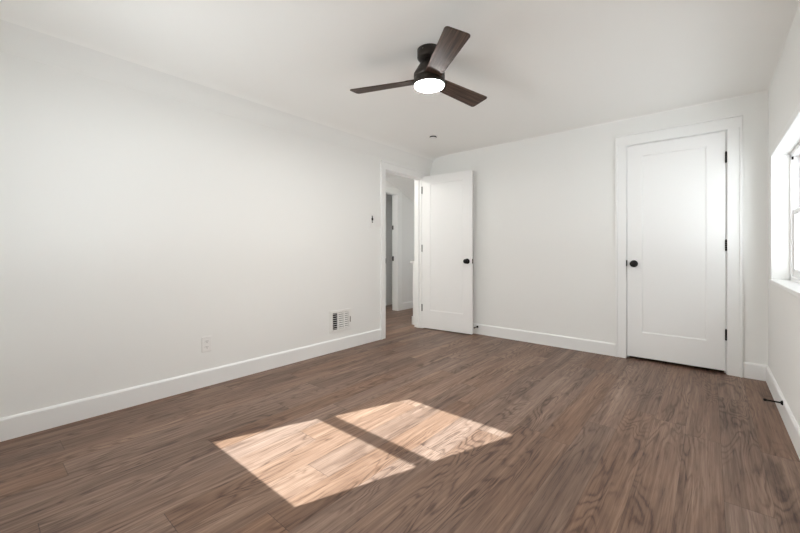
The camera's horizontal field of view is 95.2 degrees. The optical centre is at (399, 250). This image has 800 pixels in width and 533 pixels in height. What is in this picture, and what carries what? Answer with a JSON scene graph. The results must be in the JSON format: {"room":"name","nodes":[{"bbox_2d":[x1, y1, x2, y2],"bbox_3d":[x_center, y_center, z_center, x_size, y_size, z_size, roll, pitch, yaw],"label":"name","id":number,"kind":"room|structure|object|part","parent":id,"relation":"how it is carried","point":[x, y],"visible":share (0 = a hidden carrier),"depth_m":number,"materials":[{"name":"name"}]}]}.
{"room":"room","nodes":[
{"label":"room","id":0,"kind":"room"},
{"bbox_2d":[0,51,429,417],"bbox_3d":[-0.334,-0.262,4.233,0.110,2.610,6.980,0,0,40],"label":"wall","id":1,"kind":"structure","parent":0,"point":[137,227],"depth_m":2.54,"materials":[{"name":"paint"}]},
{"bbox_2d":[0,329,380,441],"bbox_3d":[-1.320,0.971,2.976,0.014,0.125,3.388,0,0,40],"label":"baseboard","id":2,"kind":"structure","parent":1,"relation":"attached to","point":[17,425],"depth_m":2.53,"materials":[{"name":"paint"}]},
{"bbox_2d":[202,336,211,352],"bbox_3d":[-1.479,0.713,2.793,0.009,0.117,0.072,0,0,40],"label":"wall outlet","id":3,"kind":"object","parent":1,"relation":"attached to","point":[206,341],"visible":1,"depth_m":2.79,"materials":[{"name":"white plastic"}]},
{"bbox_2d":[330,308,350,332],"bbox_3d":[-0.615,0.725,3.806,0.016,0.224,0.286,0,0,40],"label":"air vent","id":4,"kind":"object","parent":1,"relation":"in","point":[340,320],"visible":1,"depth_m":3.80,"materials":[{"name":"white metal"}]},
{"bbox_2d":[369,213,373,228],"bbox_3d":[-0.320,-0.342,4.151,0.018,0.170,0.074,0,0,40],"label":"wall control","id":5,"kind":"object","parent":1,"relation":"attached to","point":[371,216],"visible":1,"depth_m":4.14,"materials":[{"name":"white plastic"}]},
{"bbox_2d":[380,160,427,339],"bbox_3d":[0.022,-0.015,4.646,0.152,2.095,0.905,0,0,40],"label":"door frame","id":6,"kind":"structure","parent":1,"relation":"attached to","point":[387,167],"depth_m":4.67,"materials":[{"name":"paint"}]},
{"bbox_2d":[421,170,472,333],"bbox_3d":[0.580,0.015,4.655,0.734,2.012,0.102,0,0,35],"label":"door","id":7,"kind":"structure","parent":1,"relation":"in","point":[447,199],"depth_m":4.66,"materials":[{"name":"paint"}]},
{"bbox_2d":[386,194,391,298],"bbox_3d":[-1.338,-0.267,6.712,2.270,2.600,4.500,0,0,40],"label":"wall","id":8,"kind":"structure","parent":0,"point":[388,197],"depth_m":7.00,"materials":[{"name":"paint"}]},
{"bbox_2d":[386,298,391,304],"bbox_3d":[0.106,0.971,7.375,0.014,0.125,1.420,0,0,40],"label":"baseboard","id":9,"kind":"structure","parent":8,"relation":"attached to","point":[388,300],"depth_m":7.00,"materials":[{"name":"paint"}]},
{"bbox_2d":[0,305,799,532],"bbox_3d":[-0.339,1.093,4.158,7.100,0.120,7.100,0,0,40],"label":"floor","id":10,"kind":"structure","parent":0,"point":[413,429],"depth_m":1.90,"materials":[{"name":"brown wood"}]},
{"bbox_2d":[0,0,799,171],"bbox_3d":[0.255,-1.356,2.230,3.602,0.542,4.690,0,0,40],"label":"ceiling","id":11,"kind":"structure","parent":0,"point":[542,68],"depth_m":2.39,"materials":[{"name":"paint"}]},
{"bbox_2d":[350,26,486,106],"bbox_3d":[0.213,-1.161,2.405,0.968,0.236,0.914,0,0,40],"label":"ceiling fan","id":12,"kind":"object","parent":11,"relation":"hanging from","point":[434,59],"visible":1,"depth_m":2.26,"materials":[{"name":"brown wood"}]},
{"bbox_3d":[-0.106,-1.089,2.424,0.449,0.006,0.139,0,12,19],"label":"blade","id":13,"kind":"part","parent":12,"relation":"part of","materials":[{"name":"brown wood"}]},
{"bbox_3d":[0.246,-1.089,2.020,0.139,0.006,0.449,12,-2,-11],"label":"blade","id":14,"kind":"part","parent":12,"relation":"part of","materials":[{"name":"brown wood"}]},
{"bbox_3d":[0.420,-1.089,2.527,0.449,0.006,0.139,0,-12,-41],"label":"blade","id":15,"kind":"part","parent":12,"relation":"part of","materials":[{"name":"brown wood"}]},
{"bbox_2d":[428,134,437,138],"bbox_3d":[0.367,-1.264,4.052,0.114,0.029,0.114,0,0,40],"label":"smoke detector","id":16,"kind":"object","parent":11,"relation":"attached to","point":[431,136],"visible":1,"depth_m":4.02,"materials":[{"name":"white plastic"}]},
{"bbox_2d":[386,180,413,302],"bbox_3d":[-0.431,-0.262,5.942,0.110,2.610,4.500,0,0,40],"label":"wall","id":17,"kind":"structure","parent":0,"point":[407,203],"depth_m":6.52,"materials":[{"name":"paint"}]},
{"bbox_2d":[386,186,401,310],"bbox_3d":[-0.352,-0.022,6.023,0.126,2.110,1.045,0,0,40],"label":"door frame","id":18,"kind":"structure","parent":17,"relation":"attached to","point":[396,194],"depth_m":6.33,"materials":[{"name":"paint"}]},
{"bbox_2d":[402,301,412,309],"bbox_3d":[0.517,0.971,6.963,0.014,0.125,1.515,0,0,40],"label":"baseboard","id":19,"kind":"structure","parent":17,"relation":"attached to","point":[405,305],"depth_m":6.50,"materials":[{"name":"paint"}]},
{"bbox_2d":[386,173,413,201],"bbox_3d":[-0.023,-1.037,5.596,1.180,1.260,4.500,0,0,40],"label":"ceiling","id":20,"kind":"structure","parent":0,"point":[406,185],"depth_m":6.11,"materials":[{"name":"paint"}]},
{"bbox_2d":[410,261,413,324],"bbox_3d":[0.728,0.587,5.696,0.165,0.892,1.615,0,0,40],"label":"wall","id":21,"kind":"structure","parent":0,"point":[410,261],"depth_m":5.13,"materials":[{"name":"paint"}]},
{"bbox_2d":[430,92,767,365],"bbox_3d":[1.780,-0.262,3.940,3.492,2.610,0.110,0,0,40],"label":"wall","id":22,"kind":"structure","parent":0,"point":[544,207],"depth_m":3.88,"materials":[{"name":"paint"}]},
{"bbox_2d":[473,323,614,355],"bbox_3d":[1.261,0.971,4.299,2.236,0.125,0.014,0,0,40],"label":"baseboard","id":23,"kind":"structure","parent":22,"relation":"attached to","point":[592,346],"depth_m":3.98,"materials":[{"name":"paint"}]},
{"bbox_2d":[627,131,726,370],"bbox_3d":[2.454,0.000,3.275,0.718,2.012,0.102,0,0,40],"label":"door","id":24,"kind":"structure","parent":22,"relation":"in","point":[677,241],"depth_m":3.27,"materials":[{"name":"paint"}]},
{"bbox_3d":[2.203,0.121,3.449,0.057,0.057,0.041,0,0,40],"label":"knob","id":25,"kind":"part","parent":24,"relation":"part of","materials":[{"name":"black metal"}]},
{"bbox_2d":[615,113,742,377],"bbox_3d":[2.491,-0.045,3.319,0.908,2.156,0.136,0,0,40],"label":"door frame","id":26,"kind":"structure","parent":22,"relation":"attached to","point":[732,124],"depth_m":3.04,"materials":[{"name":"paint"}]},
{"bbox_2d":[743,362,765,380],"bbox_3d":[2.857,0.971,2.944,0.132,0.125,0.014,0,0,40],"label":"baseboard","id":27,"kind":"structure","parent":22,"relation":"attached to","point":[750,370],"depth_m":2.94,"materials":[{"name":"paint"}]},
{"bbox_2d":[768,5,799,426],"bbox_3d":[1.516,-0.267,1.087,0.200,2.600,4.580,0,0,40],"label":"wall","id":28,"kind":"structure","parent":0,"point":[784,90],"depth_m":2.43,"materials":[{"name":"paint"}]},
{"bbox_2d":[763,398,782,404],"bbox_3d":[2.297,0.925,2.248,0.085,0.028,0.028,0,0,40],"label":"door stop","id":29,"kind":"object","parent":28,"relation":"attached to","point":[764,399],"visible":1,"depth_m":2.24,"materials":[{"name":"black metal"}]},
{"bbox_2d":[766,365,799,459],"bbox_3d":[1.499,0.971,1.232,0.014,0.125,4.380,0,0,40],"label":"baseboard","id":30,"kind":"structure","parent":28,"relation":"attached to","point":[793,429],"depth_m":2.15,"materials":[{"name":"paint"}]},
{"bbox_2d":[769,103,799,297],"bbox_3d":[2.269,-0.258,1.996,0.199,0.985,1.780,0,0,40],"label":"window","id":31,"kind":"structure","parent":28,"relation":"in","point":[792,286],"depth_m":2.59,"materials":[{"name":"paint"}]},
{"bbox_3d":[2.244,0.222,2.017,0.134,0.026,1.780,0,0,40],"label":"sill","id":32,"kind":"part","parent":31,"relation":"part of","materials":[{"name":"paint"}]},
{"bbox_3d":[2.308,-0.244,1.963,0.097,0.915,1.680,0,0,40],"label":"frame","id":33,"kind":"part","parent":31,"relation":"part of","materials":[{"name":"white plastic"}]},
{"bbox_3d":[2.567,-0.056,2.298,0.030,0.473,0.777,0,0,40],"label":"sash","id":34,"kind":"part","parent":31,"relation":"part of","materials":[{"name":"white plastic"}]}
]}

